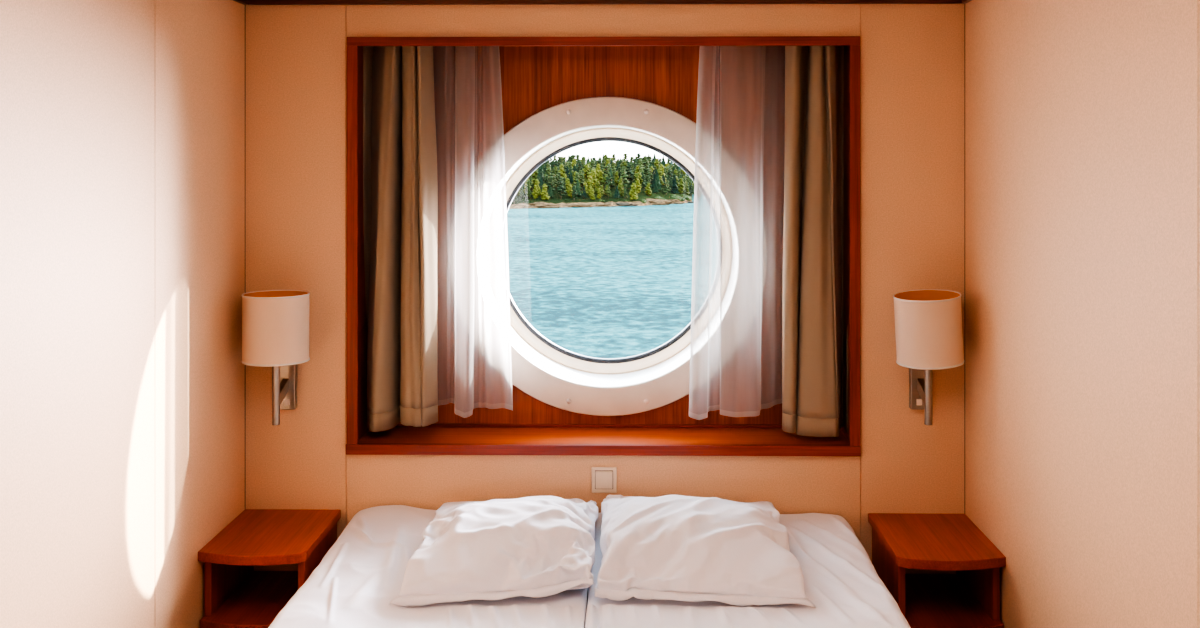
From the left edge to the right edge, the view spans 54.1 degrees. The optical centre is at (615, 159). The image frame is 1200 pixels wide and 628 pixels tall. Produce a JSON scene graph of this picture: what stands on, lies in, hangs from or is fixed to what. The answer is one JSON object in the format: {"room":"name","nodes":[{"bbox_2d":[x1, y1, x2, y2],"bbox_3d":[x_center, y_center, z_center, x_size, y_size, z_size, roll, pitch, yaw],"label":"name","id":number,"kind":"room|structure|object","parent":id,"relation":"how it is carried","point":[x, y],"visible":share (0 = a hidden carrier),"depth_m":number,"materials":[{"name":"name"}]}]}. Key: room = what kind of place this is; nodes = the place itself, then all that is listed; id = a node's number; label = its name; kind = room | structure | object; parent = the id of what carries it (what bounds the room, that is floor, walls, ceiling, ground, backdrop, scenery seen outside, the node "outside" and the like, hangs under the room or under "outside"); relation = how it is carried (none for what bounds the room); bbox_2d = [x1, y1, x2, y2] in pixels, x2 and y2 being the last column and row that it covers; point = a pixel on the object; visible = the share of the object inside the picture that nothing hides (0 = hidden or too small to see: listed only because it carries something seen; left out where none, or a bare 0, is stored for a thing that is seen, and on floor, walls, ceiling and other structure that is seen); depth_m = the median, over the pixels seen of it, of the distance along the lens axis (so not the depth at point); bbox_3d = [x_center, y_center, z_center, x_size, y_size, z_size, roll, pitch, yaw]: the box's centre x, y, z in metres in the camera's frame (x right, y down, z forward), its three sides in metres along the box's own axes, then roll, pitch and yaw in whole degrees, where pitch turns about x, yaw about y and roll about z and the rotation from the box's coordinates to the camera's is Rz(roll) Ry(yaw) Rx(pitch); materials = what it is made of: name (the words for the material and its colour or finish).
{"room":"ship interior","nodes":[
{"label":"ship interior","id":0,"kind":"room"},
{"bbox_2d":[0,0,244,627],"bbox_3d":[-1.205,0.560,1.571,0.004,2.200,4.310,0,0,1],"label":"wall","id":1,"kind":"structure","parent":0,"point":[122,122],"depth_m":2.81,"materials":[{"name":"beige paint"}]},
{"bbox_2d":[233,0,247,3],"bbox_3d":[-1.196,-0.515,1.558,0.014,0.050,4.284,0,0,1],"label":"trim","id":2,"kind":"structure","parent":1,"relation":"attached to","point":[238,1],"depth_m":3.66,"materials":[{"name":"brown wood"}]},
{"bbox_2d":[245,5,245,508],"bbox_3d":[-1.173,0.585,3.716,0.003,2.150,0.003,0,0,1],"label":"trim","id":3,"kind":"structure","parent":1,"relation":"attached to","point":[245,5],"depth_m":3.72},
{"bbox_2d":[246,4,963,573],"bbox_3d":[-0.039,0.560,3.703,2.308,2.200,0.004,0,0,1],"label":"wall","id":4,"kind":"structure","parent":0,"point":[912,55],"depth_m":3.70,"materials":[{"name":"beige paint"}]},
{"bbox_2d":[242,290,309,424],"bbox_3d":[-1.037,0.607,3.599,0.199,0.399,0.228,0,0,1],"label":"wall lamp","id":5,"kind":"object","parent":4,"relation":"attached to","point":[275,323],"visible":1,"depth_m":3.51,"materials":[{"name":"fabric"}]},
{"bbox_2d":[346,36,860,455],"bbox_3d":[-0.028,0.322,3.966,2.074,2.074,0.570,0,0,1],"label":"window","id":6,"kind":"structure","parent":4,"relation":"in","point":[560,94],"depth_m":3.92,"materials":[{"name":"brown wood"}]},
{"bbox_2d":[363,46,437,431],"bbox_3d":[-0.735,0.223,3.819,0.314,1.285,0.165,0,0,5],"label":"curtain","id":7,"kind":"object","parent":6,"relation":"hanging from","point":[400,184],"visible":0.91,"depth_m":3.77,"materials":[{"name":"beige fabric"}]},
{"bbox_2d":[433,46,512,417],"bbox_3d":[-0.488,0.204,3.828,0.305,1.246,0.123,0,0,10],"label":"sheer curtain","id":8,"kind":"object","parent":6,"relation":"hanging from","point":[474,366],"visible":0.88,"depth_m":3.86,"materials":[{"name":"white fabric"}]},
{"bbox_2d":[689,46,784,419],"bbox_3d":[0.412,0.205,3.810,0.361,1.249,0.118,0,0,-10],"label":"sheer curtain","id":9,"kind":"object","parent":6,"relation":"hanging from","point":[737,258],"visible":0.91,"depth_m":3.77,"materials":[{"name":"white fabric"}]},
{"bbox_2d":[782,46,847,436],"bbox_3d":[0.668,0.229,3.788,0.283,1.296,0.148,0,0,-14],"label":"curtain","id":10,"kind":"object","parent":6,"relation":"hanging from","point":[813,227],"visible":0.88,"depth_m":3.74,"materials":[{"name":"beige fabric"}]},
{"bbox_2d":[591,467,616,492],"bbox_3d":[-0.037,1.006,3.693,0.080,0.082,0.016,0,0,1],"label":"light switch","id":11,"kind":"object","parent":4,"relation":"attached to","point":[603,479],"visible":1,"depth_m":3.69,"materials":[{"name":"beige plastic"}]},
{"bbox_2d":[243,0,965,4],"bbox_3d":[-0.040,-0.515,3.693,2.268,0.050,0.016,0,0,1],"label":"trim","id":12,"kind":"structure","parent":4,"relation":"attached to","point":[250,2],"depth_m":3.69,"materials":[{"name":"brown wood"}]},
{"bbox_2d":[893,289,963,424],"bbox_3d":[0.946,0.601,3.570,0.209,0.400,0.233,0,0,1],"label":"wall lamp","id":13,"kind":"object","parent":4,"relation":"attached to","point":[928,322],"visible":1,"depth_m":3.49,"materials":[{"name":"fabric"}]},
{"bbox_2d":[965,0,1199,627],"bbox_3d":[1.067,0.560,1.541,0.004,2.200,4.310,0,0,1],"label":"wall","id":14,"kind":"structure","parent":0,"point":[1082,117],"depth_m":2.71,"materials":[{"name":"beige paint"}]},
{"bbox_2d":[964,4,964,513],"bbox_3d":[1.095,0.585,3.685,0.003,2.150,0.003,0,0,1],"label":"trim","id":15,"kind":"structure","parent":14,"relation":"attached to","point":[964,4],"depth_m":3.69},
{"bbox_3d":[-0.069,1.685,1.551,2.468,0.050,4.500,0,0,1],"label":"floor","id":16,"kind":"structure","parent":0,"visible":0},
{"bbox_2d":[198,509,340,627],"bbox_3d":[-1.024,1.382,3.494,0.305,0.556,0.441,0,0,1],"label":"nightstand","id":17,"kind":"object","parent":16,"relation":"on","point":[236,595],"visible":0.78,"depth_m":3.44,"materials":[{"name":"brown wood"}]},
{"bbox_2d":[868,513,1005,627],"bbox_3d":[0.940,1.384,3.467,0.303,0.551,0.441,0,0,1],"label":"nightstand","id":18,"kind":"object","parent":16,"relation":"on","point":[969,597],"visible":0.86,"depth_m":3.42,"materials":[{"name":"brown wood"}]},
{"bbox_3d":[-0.066,1.397,2.674,1.541,0.525,2.022,0,0,1],"label":"double bed","id":19,"kind":"object","parent":16,"relation":"on","visible":0},
{"bbox_2d":[268,505,590,627],"bbox_3d":[-0.466,1.157,2.676,0.773,0.145,2.038,0,0,1],"label":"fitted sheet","id":20,"kind":"object","parent":19,"relation":"on","point":[354,585],"visible":0.5,"depth_m":2.98,"materials":[{"name":"white fabric"}]},
{"bbox_2d":[389,496,597,605],"bbox_3d":[-0.299,1.029,3.280,0.519,0.155,0.757,0,0,1],"label":"pillow","id":21,"kind":"object","parent":20,"relation":"on","point":[532,546],"visible":1,"depth_m":3.06,"materials":[{"name":"white fabric"}]},
{"bbox_2d":[585,513,910,627],"bbox_3d":[0.322,1.163,2.665,0.796,0.140,2.038,0,0,1],"label":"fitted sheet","id":22,"kind":"object","parent":19,"relation":"on","point":[841,580],"visible":0.39,"depth_m":2.95,"materials":[{"name":"white fabric"}]},
{"bbox_2d":[595,495,815,607],"bbox_3d":[0.218,1.028,3.280,0.563,0.159,0.772,0,0,1],"label":"pillow","id":23,"kind":"object","parent":22,"relation":"on","point":[667,547],"visible":1,"depth_m":3.05,"materials":[{"name":"white fabric"}]},
{"label":"outside","id":24,"kind":"structure","parent":0,"visible":0},
{"bbox_2d":[509,173,691,208],"bbox_3d":[-54.175,13.129,588.322,199.563,17.062,298.934,0,0,1],"label":"ground","id":25,"kind":"structure","parent":24,"point":[522,203],"depth_m":511.83,"materials":[{"name":"plant"}]},
{"bbox_2d":[519,186,523,198],"bbox_3d":[-39.957,13.942,497.299,2.337,5.522,2.156,0,0,-14],"label":"pine tree","id":26,"kind":"object","parent":25,"relation":"on","point":[521,192],"visible":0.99,"depth_m":496.93,"materials":[{"name":"green plant"}]},
{"bbox_2d":[523,178,530,193],"bbox_3d":[-38.468,11.490,506.229,3.591,7.381,3.870,0,0,12],"label":"birch tree","id":27,"kind":"object","parent":25,"relation":"on","point":[526,183],"visible":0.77,"depth_m":505.50,"materials":[{"name":"green plant"}]},
{"bbox_2d":[526,186,530,198],"bbox_3d":[-37.079,13.860,498.091,2.396,6.076,2.597,0,0,28],"label":"pine tree","id":28,"kind":"object","parent":25,"relation":"on","point":[528,195],"visible":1,"depth_m":497.72,"materials":[{"name":"green plant"}]},
{"bbox_2d":[525,180,531,193],"bbox_3d":[-37.420,12.267,502.142,3.140,7.442,2.897,0,0,-44],"label":"pine tree","id":29,"kind":"object","parent":25,"relation":"on","point":[528,182],"visible":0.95,"depth_m":501.81,"materials":[{"name":"green plant"}]},
{"bbox_2d":[529,174,533,190],"bbox_3d":[-37.340,9.903,514.538,3.220,7.884,3.491,0,0,21],"label":"pine tree","id":30,"kind":"object","parent":25,"relation":"on","point":[530,177],"visible":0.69,"depth_m":514.09,"materials":[{"name":"green plant"}]},
{"bbox_2d":[528,169,537,185],"bbox_3d":[-36.602,7.391,525.147,6.364,10.147,5.905,0,0,-41],"label":"birch tree","id":31,"kind":"object","parent":25,"relation":"on","point":[535,173],"visible":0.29,"depth_m":523.33,"materials":[{"name":"green plant"}]},
{"bbox_2d":[531,185,538,198],"bbox_3d":[-34.209,13.666,499.880,3.255,6.276,3.020,0,0,-31],"label":"birch tree","id":32,"kind":"object","parent":25,"relation":"on","point":[535,193],"visible":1,"depth_m":499.37,"materials":[{"name":"green plant"}]},
{"bbox_2d":[534,179,540,195],"bbox_3d":[-33.967,11.876,505.478,4.004,7.691,3.722,0,0,19],"label":"birch tree","id":33,"kind":"object","parent":25,"relation":"on","point":[536,181],"visible":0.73,"depth_m":504.88,"materials":[{"name":"green plant"}]},
{"bbox_2d":[537,172,542,190],"bbox_3d":[-33.553,9.656,510.993,5.099,10.208,5.162,0,0,2],"label":"spruce tree","id":34,"kind":"object","parent":25,"relation":"on","point":[538,176],"visible":0.57,"depth_m":510.71,"materials":[{"name":"green plant"}]},
{"bbox_2d":[537,165,544,178],"bbox_3d":[-35.361,4.608,549.640,6.409,10.510,5.754,0,0,2],"label":"spruce tree","id":35,"kind":"object","parent":25,"relation":"on","point":[541,166],"visible":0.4,"depth_m":548.85,"materials":[{"name":"green plant"}]},
{"bbox_2d":[528,202,560,207],"bbox_3d":[-31.181,19.295,491.677,16.203,3.853,6.553,0,0,1],"label":"rock","id":36,"kind":"object","parent":25,"relation":"on","point":[536,204],"visible":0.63,"depth_m":489.83,"materials":[{"name":"stone"}]},
{"bbox_2d":[540,184,549,199],"bbox_3d":[-30.197,13.739,499.259,4.100,7.401,3.516,0,0,-20],"label":"birch tree","id":37,"kind":"object","parent":25,"relation":"on","point":[544,195],"visible":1,"depth_m":498.39,"materials":[{"name":"green plant"}]},
{"bbox_2d":[544,167,551,184],"bbox_3d":[-29.844,7.929,527.150,4.686,9.364,5.081,0,0,-10],"label":"pine tree","id":38,"kind":"object","parent":25,"relation":"on","point":[548,168],"visible":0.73,"depth_m":526.53,"materials":[{"name":"green plant"}]},
{"bbox_2d":[547,177,554,190],"bbox_3d":[-28.165,11.232,511.095,3.776,8.116,3.237,0,0,-2],"label":"pine tree","id":39,"kind":"object","parent":25,"relation":"on","point":[550,178],"visible":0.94,"depth_m":510.58,"materials":[{"name":"green plant"}]},
{"bbox_2d":[548,185,553,197],"bbox_3d":[-28.232,13.544,504.781,3.431,6.022,3.822,0,0,0],"label":"spruce tree","id":40,"kind":"object","parent":25,"relation":"on","point":[550,193],"visible":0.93,"depth_m":504.14,"materials":[{"name":"green plant"}]},
{"bbox_2d":[551,174,557,188],"bbox_3d":[-27.800,10.051,519.375,4.389,7.891,3.763,0,0,-17],"label":"pine tree","id":41,"kind":"object","parent":25,"relation":"on","point":[553,175],"visible":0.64,"depth_m":518.75,"materials":[{"name":"green plant"}]},
{"bbox_2d":[555,174,559,185],"bbox_3d":[-26.213,9.858,524.428,3.760,6.959,3.223,0,0,28],"label":"pine tree","id":42,"kind":"object","parent":25,"relation":"on","point":[557,175],"visible":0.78,"depth_m":523.71,"materials":[{"name":"green plant"}]},
{"bbox_2d":[557,181,565,197],"bbox_3d":[-23.523,13.021,505.694,4.219,7.699,4.438,0,0,0],"label":"pine tree","id":43,"kind":"object","parent":25,"relation":"on","point":[560,187],"visible":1,"depth_m":505.13,"materials":[{"name":"green plant"}]},
{"bbox_2d":[558,164,566,177],"bbox_3d":[-25.059,6.698,537.818,4.922,9.923,5.305,0,0,40],"label":"birch tree","id":44,"kind":"object","parent":25,"relation":"on","point":[562,172],"visible":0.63,"depth_m":536.79,"materials":[{"name":"green plant"}]},
{"bbox_2d":[565,178,569,192],"bbox_3d":[-21.105,11.488,516.171,3.425,7.300,3.685,0,0,29],"label":"birch tree","id":45,"kind":"object","parent":25,"relation":"on","point":[567,179],"visible":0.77,"depth_m":515.41,"materials":[{"name":"green plant"}]},
{"bbox_2d":[567,184,572,197],"bbox_3d":[-19.826,13.552,508.848,2.670,6.325,3.113,0,0,-17],"label":"birch tree","id":46,"kind":"object","parent":25,"relation":"on","point":[569,193],"visible":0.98,"depth_m":508.10,"materials":[{"name":"green plant"}]},
{"bbox_2d":[568,170,573,183],"bbox_3d":[-20.114,8.425,530.835,5.020,8.865,4.959,0,0,8],"label":"spruce tree","id":47,"kind":"object","parent":25,"relation":"on","point":[570,177],"visible":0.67,"depth_m":530.21,"materials":[{"name":"green plant"}]},
{"bbox_2d":[571,159,575,167],"bbox_3d":[-20.585,3.842,581.330,5.645,8.655,5.238,0,0,39],"label":"birch tree","id":48,"kind":"object","parent":25,"relation":"on","point":[573,162],"visible":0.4,"depth_m":580.26,"materials":[{"name":"green plant"}]},
{"bbox_2d":[571,185,577,197],"bbox_3d":[-17.832,14.359,505.027,2.580,6.854,3.009,0,0,-17],"label":"pine tree","id":49,"kind":"object","parent":25,"relation":"on","point":[574,194],"visible":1,"depth_m":504.64,"materials":[{"name":"green plant"}]},
{"bbox_2d":[571,171,580,188],"bbox_3d":[-17.851,9.457,525.324,4.353,8.908,4.682,0,0,5],"label":"birch tree","id":50,"kind":"object","parent":25,"relation":"on","point":[575,172],"visible":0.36,"depth_m":524.61,"materials":[{"name":"green plant"}]},
{"bbox_2d":[573,173,581,189],"bbox_3d":[-17.031,10.369,518.112,4.141,9.581,3.549,0,0,-32],"label":"pine tree","id":51,"kind":"object","parent":25,"relation":"on","point":[576,174],"visible":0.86,"depth_m":517.61,"materials":[{"name":"green plant"}]},
{"bbox_2d":[564,203,593,206],"bbox_3d":[-18.335,19.690,498.669,18.051,2.546,4.461,0,0,1],"label":"rock","id":52,"kind":"object","parent":25,"relation":"on","point":[572,204],"visible":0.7,"depth_m":497.24,"materials":[{"name":"stone"}]},
{"bbox_2d":[576,179,581,196],"bbox_3d":[-16.772,12.059,513.392,4.426,8.082,4.541,0,0,-17],"label":"spruce tree","id":53,"kind":"object","parent":25,"relation":"on","point":[578,192],"visible":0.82,"depth_m":513.08,"materials":[{"name":"green plant"}]},
{"bbox_2d":[576,161,583,171],"bbox_3d":[-17.081,5.180,561.604,4.517,9.002,4.295,0,0,-5],"label":"pine tree","id":54,"kind":"object","parent":25,"relation":"on","point":[579,166],"visible":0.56,"depth_m":560.63,"materials":[{"name":"green plant"}]},
{"bbox_2d":[580,174,584,188],"bbox_3d":[-15.276,9.936,529.340,3.536,7.176,3.031,0,0,-39],"label":"pine tree","id":55,"kind":"object","parent":25,"relation":"on","point":[582,175],"visible":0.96,"depth_m":528.72,"materials":[{"name":"green plant"}]},
{"bbox_2d":[581,186,586,197],"bbox_3d":[-13.748,13.909,510.668,2.885,6.273,3.213,0,0,-26],"label":"spruce tree","id":56,"kind":"object","parent":25,"relation":"on","point":[584,190],"visible":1,"depth_m":510.09,"materials":[{"name":"green plant"}]},
{"bbox_2d":[582,164,590,182],"bbox_3d":[-13.447,6.765,543.068,4.893,10.005,5.704,0,0,-17],"label":"birch tree","id":57,"kind":"object","parent":25,"relation":"on","point":[586,168],"visible":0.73,"depth_m":541.79,"materials":[{"name":"green plant"}]},
{"bbox_2d":[587,179,591,192],"bbox_3d":[-11.839,11.885,520.708,3.448,6.728,2.958,0,0,39],"label":"birch tree","id":58,"kind":"object","parent":25,"relation":"on","point":[589,180],"visible":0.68,"depth_m":520.15,"materials":[{"name":"green plant"}]},
{"bbox_2d":[589,160,595,171],"bbox_3d":[-11.102,5.125,558.848,5.741,10.174,5.296,0,0,-16],"label":"pine tree","id":59,"kind":"object","parent":25,"relation":"on","point":[592,163],"visible":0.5,"depth_m":557.90,"materials":[{"name":"green plant"}]},
{"bbox_2d":[590,189,594,199],"bbox_3d":[-10.136,15.026,509.895,2.182,5.331,2.544,0,0,44],"label":"birch tree","id":60,"kind":"object","parent":25,"relation":"on","point":[592,197],"visible":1,"depth_m":509.28,"materials":[{"name":"green plant"}]},
{"bbox_2d":[591,169,596,188],"bbox_3d":[-10.001,8.982,530.705,4.369,9.465,4.061,0,0,-16],"label":"birch tree","id":61,"kind":"object","parent":25,"relation":"on","point":[593,173],"visible":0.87,"depth_m":530.02,"materials":[{"name":"green plant"}]},
{"bbox_2d":[594,181,599,193],"bbox_3d":[-8.121,12.342,521.984,3.462,6.239,3.218,0,0,14],"label":"birch tree","id":62,"kind":"object","parent":25,"relation":"on","point":[597,182],"visible":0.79,"depth_m":521.29,"materials":[{"name":"green plant"}]},
{"bbox_2d":[595,164,599,178],"bbox_3d":[-8.094,6.374,552.448,4.414,9.242,4.758,0,0,-11],"label":"birch tree","id":63,"kind":"object","parent":25,"relation":"on","point":[597,165],"visible":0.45,"depth_m":551.53,"materials":[{"name":"green plant"}]},
{"bbox_2d":[596,188,600,198],"bbox_3d":[-7.401,14.791,512.848,2.437,5.228,2.621,0,0,13],"label":"birch tree","id":64,"kind":"object","parent":25,"relation":"on","point":[598,196],"visible":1,"depth_m":512.33,"materials":[{"name":"green plant"}]},
{"bbox_2d":[597,169,603,184],"bbox_3d":[-6.997,8.204,544.217,4.662,7.648,4.334,0,0,-7],"label":"birch tree","id":65,"kind":"object","parent":25,"relation":"on","point":[600,173],"visible":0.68,"depth_m":543.51,"materials":[{"name":"green plant"}]},
{"bbox_2d":[600,185,603,197],"bbox_3d":[-6.524,13.883,516.786,2.941,5.556,3.170,0,0,-20],"label":"birch tree","id":66,"kind":"object","parent":25,"relation":"on","point":[601,186],"visible":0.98,"depth_m":516.22,"materials":[{"name":"green plant"}]},
{"bbox_2d":[594,203,613,206],"bbox_3d":[-8.120,19.671,505.180,14.969,2.125,4.650,0,0,1],"label":"rock","id":67,"kind":"object","parent":25,"relation":"on","point":[596,204],"visible":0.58,"depth_m":503.65,"materials":[{"name":"stone"}]},
{"bbox_2d":[600,174,610,189],"bbox_3d":[-4.769,10.322,530.698,4.994,7.861,4.633,0,0,1],"label":"birch tree","id":68,"kind":"object","parent":25,"relation":"on","point":[603,181],"visible":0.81,"depth_m":529.63,"materials":[{"name":"green plant"}]},
{"bbox_2d":[604,177,609,188],"bbox_3d":[-4.169,11.280,526.269,3.107,7.616,3.368,0,0,10],"label":"pine tree","id":69,"kind":"object","parent":25,"relation":"on","point":[607,179],"visible":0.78,"depth_m":525.76,"materials":[{"name":"green plant"}]},
{"bbox_2d":[606,187,611,197],"bbox_3d":[-3.065,14.429,516.280,2.565,5.484,2.698,0,0,-21],"label":"pine tree","id":70,"kind":"object","parent":25,"relation":"on","point":[608,193],"visible":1,"depth_m":515.85,"materials":[{"name":"green plant"}]},
{"bbox_2d":[607,173,612,186],"bbox_3d":[-3.112,9.635,535.324,4.046,7.903,3.847,0,0,-37],"label":"pine tree","id":71,"kind":"object","parent":25,"relation":"on","point":[608,174],"visible":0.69,"depth_m":535.22,"materials":[{"name":"green plant"}]},
{"bbox_2d":[609,168,614,185],"bbox_3d":[-2.600,8.020,541.234,5.059,9.470,5.122,0,0,30],"label":"spruce tree","id":72,"kind":"object","parent":25,"relation":"on","point":[610,172],"visible":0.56,"depth_m":540.87,"materials":[{"name":"green plant"}]},
{"bbox_2d":[611,162,615,180],"bbox_3d":[-1.347,6.228,553.023,4.371,10.262,4.032,0,0,29],"label":"pine tree","id":73,"kind":"object","parent":25,"relation":"on","point":[613,169],"visible":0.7,"depth_m":552.61,"materials":[{"name":"green plant"}]},
{"bbox_2d":[614,171,618,185],"bbox_3d":[0.176,8.798,545.301,3.509,7.272,3.262,0,0,-43],"label":"birch tree","id":74,"kind":"object","parent":25,"relation":"on","point":[616,178],"visible":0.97,"depth_m":544.71,"materials":[{"name":"green plant"}]},
{"bbox_2d":[613,186,620,197],"bbox_3d":[0.349,14.073,517.842,3.866,6.431,3.471,0,0,-39],"label":"spruce tree","id":75,"kind":"object","parent":25,"relation":"on","point":[616,192],"visible":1,"depth_m":517.36,"materials":[{"name":"green plant"}]},
{"bbox_2d":[618,178,623,193],"bbox_3d":[2.308,11.818,526.567,3.462,7.740,3.732,0,0,-28],"label":"birch tree","id":76,"kind":"object","parent":25,"relation":"on","point":[620,179],"visible":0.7,"depth_m":525.89,"materials":[{"name":"green plant"}]},
{"bbox_2d":[619,184,623,196],"bbox_3d":[1.955,13.682,521.528,3.020,6.040,2.808,0,0,-26],"label":"birch tree","id":77,"kind":"object","parent":25,"relation":"on","point":[620,185],"visible":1,"depth_m":520.91,"materials":[{"name":"green plant"}]},
{"bbox_2d":[552,189,691,202],"bbox_3d":[-6.164,16.482,532.293,84.282,6.625,68.721,0,0,1],"label":"undergrowth","id":78,"kind":"object","parent":25,"relation":"on","point":[673,196],"visible":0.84,"depth_m":541.92,"materials":[{"name":"green plant"}]},
{"bbox_2d":[617,170,628,188],"bbox_3d":[3.023,9.484,532.720,5.656,10.276,5.378,0,0,25],"label":"pine tree","id":79,"kind":"object","parent":25,"relation":"on","point":[625,182],"visible":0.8,"depth_m":531.96,"materials":[{"name":"green plant"}]},
{"bbox_2d":[616,203,637,205],"bbox_3d":[2.792,19.763,511.146,13.965,2.340,4.842,0,0,1],"label":"rock","id":80,"kind":"object","parent":25,"relation":"on","point":[618,204],"visible":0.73,"depth_m":509.71,"materials":[{"name":"stone"}]},
{"bbox_2d":[625,164,633,180],"bbox_3d":[6.353,6.665,555.121,5.175,9.885,4.920,0,0,22],"label":"pine tree","id":81,"kind":"object","parent":25,"relation":"on","point":[630,177],"visible":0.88,"depth_m":554.17,"materials":[{"name":"green plant"}]},
{"bbox_2d":[629,183,637,200],"bbox_3d":[7.788,14.080,518.385,4.266,8.109,3.659,0,0,6],"label":"birch tree","id":82,"kind":"object","parent":25,"relation":"on","point":[633,194],"visible":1,"depth_m":517.49,"materials":[{"name":"green plant"}]},
{"bbox_2d":[634,165,639,179],"bbox_3d":[10.620,6.787,562.178,4.571,8.473,4.927,0,0,28],"label":"birch tree","id":83,"kind":"object","parent":25,"relation":"on","point":[637,170],"visible":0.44,"depth_m":561.59,"materials":[{"name":"green plant"}]},
{"bbox_2d":[635,179,641,192],"bbox_3d":[10.024,11.945,532.897,4.105,6.679,3.809,0,0,-40],"label":"birch tree","id":84,"kind":"object","parent":25,"relation":"on","point":[638,187],"visible":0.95,"depth_m":532.22,"materials":[{"name":"green plant"}]},
{"bbox_2d":[638,172,642,183],"bbox_3d":[10.910,9.572,544.740,3.848,7.647,3.301,0,0,35],"label":"birch tree","id":85,"kind":"object","parent":25,"relation":"on","point":[639,174],"visible":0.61,"depth_m":543.91,"materials":[{"name":"green plant"}]},
{"bbox_2d":[638,160,644,171],"bbox_3d":[11.655,4.932,573.323,5.105,10.063,5.534,0,0,-42],"label":"pine tree","id":86,"kind":"object","parent":25,"relation":"on","point":[640,162],"visible":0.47,"depth_m":572.66,"materials":[{"name":"green plant"}]},
{"bbox_2d":[641,175,645,189],"bbox_3d":[12.649,10.591,541.091,2.626,7.485,3.063,0,0,43],"label":"pine tree","id":87,"kind":"object","parent":25,"relation":"on","point":[643,178],"visible":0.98,"depth_m":540.60,"materials":[{"name":"green plant"}]},
{"bbox_2d":[642,156,648,170],"bbox_3d":[14.808,3.105,599.042,6.009,10.294,5.713,0,0,-40],"label":"pine tree","id":88,"kind":"object","parent":25,"relation":"on","point":[644,157],"visible":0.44,"depth_m":598.68,"materials":[{"name":"green plant"}]},
{"bbox_2d":[643,160,648,175],"bbox_3d":[15.472,4.881,580.276,3.922,9.685,4.251,0,0,11],"label":"pine tree","id":89,"kind":"object","parent":25,"relation":"on","point":[646,161],"visible":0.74,"depth_m":579.84,"materials":[{"name":"green plant"}]},
{"bbox_2d":[645,183,651,195],"bbox_3d":[14.795,13.422,532.546,3.767,6.265,3.495,0,0,37],"label":"birch tree","id":90,"kind":"object","parent":25,"relation":"on","point":[648,192],"visible":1,"depth_m":531.83,"materials":[{"name":"green plant"}]},
{"bbox_2d":[653,180,658,192],"bbox_3d":[18.478,12.090,542.645,3.723,6.827,3.628,0,0,29],"label":"spruce tree","id":91,"kind":"object","parent":25,"relation":"on","point":[655,189],"visible":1,"depth_m":542.06,"materials":[{"name":"green plant"}]},
{"bbox_2d":[651,169,661,186],"bbox_3d":[19.224,8.881,554.360,6.112,9.327,6.272,0,0,-31],"label":"spruce tree","id":92,"kind":"object","parent":25,"relation":"on","point":[656,172],"visible":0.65,"depth_m":553.96,"materials":[{"name":"green plant"}]},
{"bbox_2d":[654,159,659,169],"bbox_3d":[20.499,4.515,589.043,4.735,10.058,4.062,0,0,8],"label":"birch tree","id":93,"kind":"object","parent":25,"relation":"on","point":[656,163],"visible":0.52,"depth_m":588.40,"materials":[{"name":"green plant"}]},
{"bbox_2d":[656,175,660,189],"bbox_3d":[19.464,10.371,548.876,4.862,8.600,4.738,0,0,32],"label":"spruce tree","id":94,"kind":"object","parent":25,"relation":"on","point":[657,179],"visible":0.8,"depth_m":548.18,"materials":[{"name":"green plant"}]},
{"bbox_2d":[646,199,671,204],"bbox_3d":[15.407,19.240,525.127,19.716,4.102,5.884,0,0,1],"label":"rock","id":95,"kind":"object","parent":25,"relation":"on","point":[652,201],"visible":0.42,"depth_m":523.08,"materials":[{"name":"stone"}]},
{"bbox_2d":[657,169,663,185],"bbox_3d":[20.794,8.534,560.692,4.271,8.758,4.979,0,0,26],"label":"birch tree","id":96,"kind":"object","parent":25,"relation":"on","point":[658,170],"visible":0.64,"depth_m":559.67,"materials":[{"name":"green plant"}]},
{"bbox_2d":[659,164,665,180],"bbox_3d":[22.484,6.763,574.806,4.674,9.571,4.345,0,0,-23],"label":"birch tree","id":97,"kind":"object","parent":25,"relation":"on","point":[661,167],"visible":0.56,"depth_m":574.07,"materials":[{"name":"green plant"}]},
{"bbox_2d":[662,182,667,194],"bbox_3d":[22.817,13.511,545.259,2.917,6.268,3.403,0,0,-34],"label":"pine tree","id":98,"kind":"object","parent":25,"relation":"on","point":[665,190],"visible":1,"depth_m":544.84,"materials":[{"name":"green plant"}]},
{"bbox_2d":[671,175,679,193],"bbox_3d":[27.681,11.615,556.808,5.440,9.926,5.302,0,0,22],"label":"spruce tree","id":99,"kind":"object","parent":25,"relation":"on","point":[674,190],"visible":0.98,"depth_m":555.86,"materials":[{"name":"green plant"}]},
{"bbox_2d":[668,199,683,203],"bbox_3d":[24.029,19.495,537.717,15.046,3.306,4.629,0,0,1],"label":"rock","id":100,"kind":"object","parent":25,"relation":"on","point":[674,201],"visible":0.3,"depth_m":536.53,"materials":[{"name":"stone"}]},
{"bbox_2d":[672,169,679,183],"bbox_3d":[29.950,9.154,586.725,3.634,9.370,4.236,0,0,32],"label":"birch tree","id":101,"kind":"object","parent":25,"relation":"on","point":[675,170],"visible":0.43,"depth_m":586.10,"materials":[{"name":"green plant"}]},
{"bbox_2d":[678,178,684,193],"bbox_3d":[31.303,12.727,563.890,3.738,8.371,4.029,0,0,-1],"label":"birch tree","id":102,"kind":"object","parent":25,"relation":"on","point":[681,190],"visible":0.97,"depth_m":563.10,"materials":[{"name":"green plant"}]},
{"bbox_2d":[685,183,688,194],"bbox_3d":[34.561,14.342,573.149,2.610,5.821,3.043,0,0,5],"label":"birch tree","id":103,"kind":"object","parent":25,"relation":"on","point":[686,184],"visible":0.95,"depth_m":572.39,"materials":[{"name":"green plant"}]},
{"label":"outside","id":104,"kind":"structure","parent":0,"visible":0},
{"bbox_2d":[507,195,701,357],"bbox_3d":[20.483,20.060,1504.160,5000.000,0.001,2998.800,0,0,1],"label":"sea water","id":105,"kind":"structure","parent":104,"point":[598,282],"depth_m":207.66,"materials":[{"name":"blue liquid"}]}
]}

